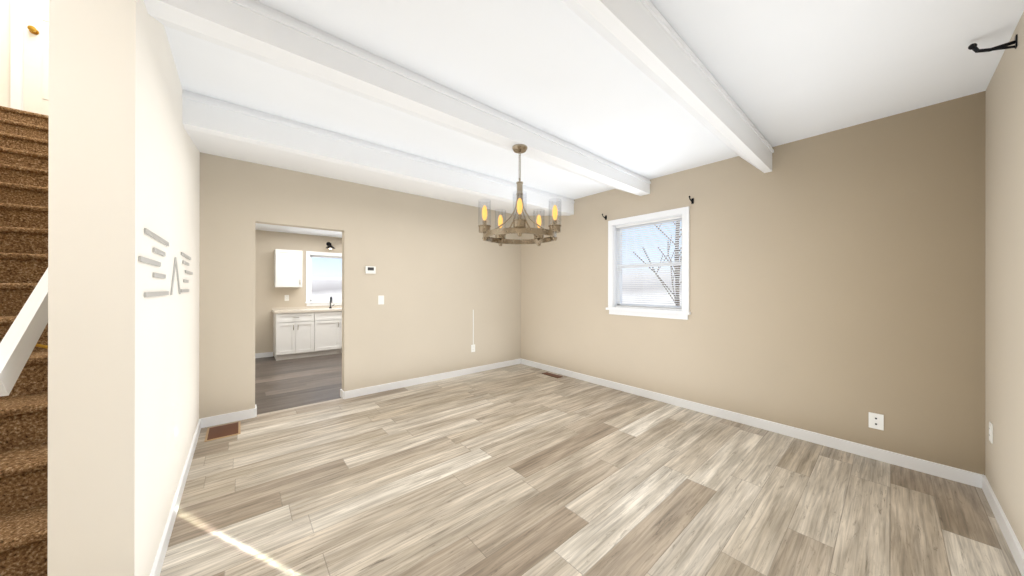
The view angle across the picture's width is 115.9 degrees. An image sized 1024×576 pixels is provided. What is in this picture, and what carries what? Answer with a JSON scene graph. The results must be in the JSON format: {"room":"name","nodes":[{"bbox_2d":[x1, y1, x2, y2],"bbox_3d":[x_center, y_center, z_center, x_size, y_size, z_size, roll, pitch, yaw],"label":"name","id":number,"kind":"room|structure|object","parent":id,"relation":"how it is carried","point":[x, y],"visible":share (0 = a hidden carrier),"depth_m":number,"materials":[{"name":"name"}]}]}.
{"room":"dining room","nodes":[
{"label":"dining room","id":0,"kind":"room"},
{"bbox_2d":[0,0,10,107],"bbox_3d":[-4.819,-1.467,3.793,1.481,5.600,0.120,0,0,-40],"label":"wall","id":1,"kind":"structure","parent":0,"point":[5,53],"depth_m":3.33,"materials":[{"name":"beige paint"}]},
{"bbox_2d":[11,0,48,115],"bbox_3d":[-4.831,-2.843,3.624,0.960,2.107,0.114,0,0,-40],"label":"door","id":2,"kind":"structure","parent":1,"relation":"in","point":[29,55],"depth_m":3.40,"materials":[{"name":"white wood"}]},
{"bbox_2d":[47,0,199,575],"bbox_3d":[-3.443,-1.465,3.461,0.190,5.600,6.107,0,0,-40],"label":"wall","id":3,"kind":"structure","parent":0,"point":[123,351],"depth_m":1.16,"materials":[{"name":"beige paint"}]},
{"bbox_2d":[0,268,47,395],"bbox_3d":[-2.848,-1.158,2.504,0.129,3.027,3.843,0,0,-40],"label":"handrail","id":4,"kind":"object","parent":3,"relation":"attached to","point":[19,341],"depth_m":1.15,"materials":[{"name":"white wood"}]},
{"bbox_2d":[139,228,192,296],"bbox_3d":[-1.992,-0.102,1.897,0.006,0.282,1.750,0,0,-40],"label":"metal bars","id":5,"kind":"object","parent":3,"relation":"attached to","point":[155,250],"visible":1,"depth_m":1.55,"materials":[{"name":"grey metal"}]},
{"bbox_2d":[150,418,201,575],"bbox_3d":[-2.181,1.292,2.122,0.014,0.090,2.458,0,0,-40],"label":"baseboard","id":6,"kind":"structure","parent":3,"relation":"attached to","point":[159,559],"depth_m":1.83,"materials":[{"name":"white wood"}]},
{"bbox_2d":[255,230,341,355],"bbox_3d":[-3.738,0.003,7.134,4.111,2.668,0.120,0,0,-40],"label":"wall","id":7,"kind":"structure","parent":0,"point":[269,296],"depth_m":6.25,"materials":[{"name":"beige paint"}]},
{"bbox_2d":[255,352,272,357],"bbox_3d":[-4.965,1.289,6.009,0.789,0.090,0.014,0,0,-40],"label":"baseboard","id":8,"kind":"structure","parent":7,"relation":"attached to","point":[267,354],"depth_m":6.16,"materials":[{"name":"white wood"}]},
{"bbox_2d":[274,249,301,286],"bbox_3d":[-4.378,-0.375,6.278,0.430,0.720,0.355,0,0,-40],"label":"upper cabinet","id":9,"kind":"object","parent":7,"relation":"attached to","point":[287,268],"visible":1,"depth_m":6.17,"materials":[{"name":"white wood"}]},
{"bbox_2d":[305,251,341,305],"bbox_3d":[-3.888,-0.194,6.976,1.050,1.140,0.165,0,0,-40],"label":"kitchen window","id":10,"kind":"structure","parent":7,"relation":"in","point":[309,286],"depth_m":6.79,"materials":[{"name":"white"}]},
{"bbox_2d":[326,242,334,249],"bbox_3d":[-3.847,-0.901,6.776,0.190,0.185,0.283,0,0,-40],"label":"sconce","id":11,"kind":"object","parent":7,"relation":"attached to","point":[329,246],"visible":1,"depth_m":6.72,"materials":[{"name":"black metal"}]},
{"bbox_2d":[255,223,341,237],"bbox_3d":[-2.591,-1.142,5.782,4.111,0.080,3.423,0,0,-40],"label":"ceiling","id":12,"kind":"structure","parent":0,"point":[284,229],"depth_m":6.16,"materials":[{"name":"white paint"}]},
{"bbox_2d":[199,152,520,418],"bbox_3d":[-1.449,0.005,4.430,4.111,2.668,0.120,0,0,-40],"label":"wall","id":13,"kind":"structure","parent":0,"point":[444,270],"depth_m":4.06,"materials":[{"name":"beige paint"}]},
{"bbox_2d":[202,404,256,427],"bbox_3d":[-2.798,1.291,3.201,0.391,0.090,0.014,0,0,-40],"label":"baseboard","id":14,"kind":"structure","parent":13,"relation":"attached to","point":[250,413],"depth_m":3.18,"materials":[{"name":"white wood"}]},
{"bbox_2d":[365,266,375,273],"bbox_3d":[-1.786,-0.228,4.048,0.120,0.092,0.026,0,0,-40],"label":"thermostat","id":15,"kind":"object","parent":13,"relation":"attached to","point":[370,269],"visible":0.95,"depth_m":4.04,"materials":[{"name":"white plastic"}]},
{"bbox_2d":[378,295,383,304],"bbox_3d":[-1.687,0.154,4.138,0.072,0.116,0.016,0,0,-40],"label":"switch plate","id":16,"kind":"object","parent":13,"relation":"attached to","point":[380,299],"visible":1,"depth_m":4.13,"materials":[{"name":"white plastic"}]},
{"bbox_2d":[342,358,521,398],"bbox_3d":[-0.943,1.295,4.771,2.849,0.090,0.014,0,0,-40],"label":"baseboard","id":17,"kind":"structure","parent":13,"relation":"attached to","point":[415,381],"depth_m":4.50,"materials":[{"name":"white wood"}]},
{"bbox_2d":[471,310,474,351],"bbox_3d":[-0.611,0.675,5.054,0.072,0.668,0.008,0,0,-40],"label":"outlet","id":18,"kind":"object","parent":13,"relation":"attached to","point":[473,348],"visible":1,"depth_m":5.05,"materials":[{"name":"white plastic"}]},
{"bbox_2d":[160,353,1021,575],"bbox_3d":[-1.675,1.368,3.424,6.052,0.060,8.450,0,0,-40],"label":"floor","id":19,"kind":"structure","parent":0,"point":[519,470],"depth_m":2.08,"materials":[{"name":"brown wood"}]},
{"bbox_2d":[0,106,48,575],"bbox_3d":[-3.434,-0.285,2.155,1.477,3.240,4.167,0,0,-40],"label":"stairs","id":20,"kind":"structure","parent":19,"relation":"on","point":[24,137],"depth_m":1.70,"materials":[{"name":"brown carpet"}]},
{"bbox_2d":[204,421,240,441],"bbox_3d":[-2.690,1.332,2.991,0.240,0.008,0.344,0,0,-40],"label":"floor vent","id":21,"kind":"object","parent":19,"relation":"in","point":[222,431],"visible":1,"depth_m":2.97,"materials":[{"name":"brown metal"}]},
{"bbox_2d":[273,313,319,360],"bbox_3d":[-4.221,0.901,6.252,0.659,0.870,0.597,0,0,-40],"label":"base cabinet","id":22,"kind":"object","parent":19,"relation":"on","point":[300,332],"depth_m":6.03,"materials":[{"name":"white wood"}]},
{"bbox_2d":[272,309,341,312],"bbox_3d":[-3.401,0.447,6.933,2.830,0.040,0.618,0,0,-40],"label":"countertop","id":23,"kind":"structure","parent":22,"relation":"on","point":[273,310],"depth_m":6.24,"materials":[{"name":"beige stone"}]},
{"bbox_2d":[320,313,341,355],"bbox_3d":[-3.671,0.902,6.718,1.018,0.870,0.597,0,0,-40],"label":"base cabinet","id":24,"kind":"object","parent":19,"relation":"on","point":[330,323],"depth_m":6.40,"materials":[{"name":"white wood"}]},
{"bbox_2d":[542,372,562,377],"bbox_3d":[0.617,1.339,4.932,0.120,0.008,0.330,0,0,-40],"label":"floor vent","id":25,"kind":"object","parent":19,"relation":"in","point":[552,375],"visible":1,"depth_m":4.89,"materials":[{"name":"brown metal"}]},
{"bbox_2d":[164,0,1023,199],"bbox_3d":[-0.526,-1.369,2.074,6.052,0.080,4.907,0,0,-40],"label":"ceiling","id":26,"kind":"structure","parent":0,"point":[784,71],"depth_m":1.96,"materials":[{"name":"white paint"}]},
{"bbox_2d":[182,90,574,215],"bbox_3d":[-1.021,-1.226,3.927,4.111,0.244,1.199,0,0,-40],"label":"beam","id":27,"kind":"structure","parent":26,"relation":"attached to","point":[216,127],"depth_m":2.95,"materials":[{"name":"white wood"}]},
{"bbox_2d":[144,0,650,195],"bbox_3d":[-0.036,-1.250,2.764,4.111,0.196,0.492,0,0,-40],"label":"beam","id":28,"kind":"structure","parent":26,"relation":"attached to","point":[259,31],"depth_m":1.83,"materials":[{"name":"white wood"}]},
{"bbox_2d":[478,144,561,245],"bbox_3d":[0.057,-0.763,2.644,0.657,0.777,0.646,0,0,-40],"label":"chandelier","id":29,"kind":"object","parent":28,"relation":"hanging from","point":[519,228],"visible":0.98,"depth_m":2.53,"materials":[{"name":"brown metal"}]},
{"bbox_2d":[561,0,773,172],"bbox_3d":[0.158,-1.224,1.242,5.782,0.248,0.278,0,0,-40],"label":"beam","id":30,"kind":"structure","parent":26,"relation":"attached to","point":[643,36],"depth_m":1.70,"materials":[{"name":"white wood"}]},
{"bbox_2d":[521,91,985,474],"bbox_3d":[0.579,0.009,5.332,0.150,2.668,8.450,0,0,-40],"label":"wall","id":31,"kind":"structure","parent":0,"point":[836,283],"depth_m":2.76,"materials":[{"name":"beige paint"}]},
{"bbox_2d":[606,206,690,319],"bbox_3d":[1.682,-0.276,3.990,0.200,1.260,1.057,0,0,-40],"label":"dining window","id":32,"kind":"structure","parent":31,"relation":"in","point":[616,305],"depth_m":3.96,"materials":[{"name":"white"}]},
{"bbox_2d":[522,359,977,486],"bbox_3d":[1.649,1.299,3.938,0.014,0.090,4.637,0,0,-40],"label":"baseboard","id":33,"kind":"structure","parent":31,"relation":"attached to","point":[952,474],"depth_m":2.86,"materials":[{"name":"white wood"}]},
{"bbox_2d":[869,412,883,430],"bbox_3d":[2.855,1.045,2.514,0.012,0.120,0.078,0,0,-40],"label":"outlet","id":34,"kind":"object","parent":31,"relation":"attached to","point":[876,420],"visible":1,"depth_m":2.51,"materials":[{"name":"white plastic"}]},
{"bbox_2d":[985,12,1023,550],"bbox_3d":[0.961,0.007,0.198,5.902,2.668,0.120,0,0,-40],"label":"wall","id":35,"kind":"structure","parent":0,"point":[1004,300],"depth_m":1.76,"materials":[{"name":"beige paint"}]},
{"bbox_2d":[989,422,992,443],"bbox_3d":[3.000,0.905,2.010,0.072,0.116,0.008,0,0,-40],"label":"outlet","id":36,"kind":"object","parent":35,"relation":"attached to","point":[990,432],"visible":1,"depth_m":2.00,"materials":[{"name":"white plastic"}]},
{"bbox_2d":[968,35,1016,52],"bbox_3d":[2.495,-1.258,1.668,0.030,0.093,0.144,0,0,-40],"label":"curtain bracket","id":37,"kind":"object","parent":35,"relation":"attached to","point":[974,47],"visible":1,"depth_m":1.66,"materials":[{"name":"black metal"}]},
{"bbox_2d":[978,474,1023,575],"bbox_3d":[0.961,1.296,0.287,5.782,0.090,0.014,0,0,-40],"label":"baseboard","id":38,"kind":"structure","parent":35,"relation":"attached to","point":[1008,533],"depth_m":1.74,"materials":[{"name":"white wood"}]},
{"label":"outside","id":39,"kind":"structure","parent":0,"visible":0},
{"bbox_2d":[312,257,341,299],"bbox_3d":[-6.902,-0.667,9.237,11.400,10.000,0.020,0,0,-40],"label":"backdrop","id":40,"kind":"structure","parent":39,"point":[319,287],"depth_m":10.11,"materials":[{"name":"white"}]},
{"bbox_2d":[622,222,681,306],"bbox_3d":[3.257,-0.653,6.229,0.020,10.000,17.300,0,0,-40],"label":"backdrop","id":41,"kind":"structure","parent":39,"point":[632,296],"depth_m":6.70,"materials":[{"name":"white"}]},
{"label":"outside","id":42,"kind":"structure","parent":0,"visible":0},
{"bbox_2d":[636,221,681,305],"bbox_3d":[3.119,0.466,5.863,0.565,5.763,1.873,0,0,-40],"label":"tree","id":43,"kind":"object","parent":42,"point":[678,297],"depth_m":5.86,"materials":[{"name":"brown plant"}]}
]}

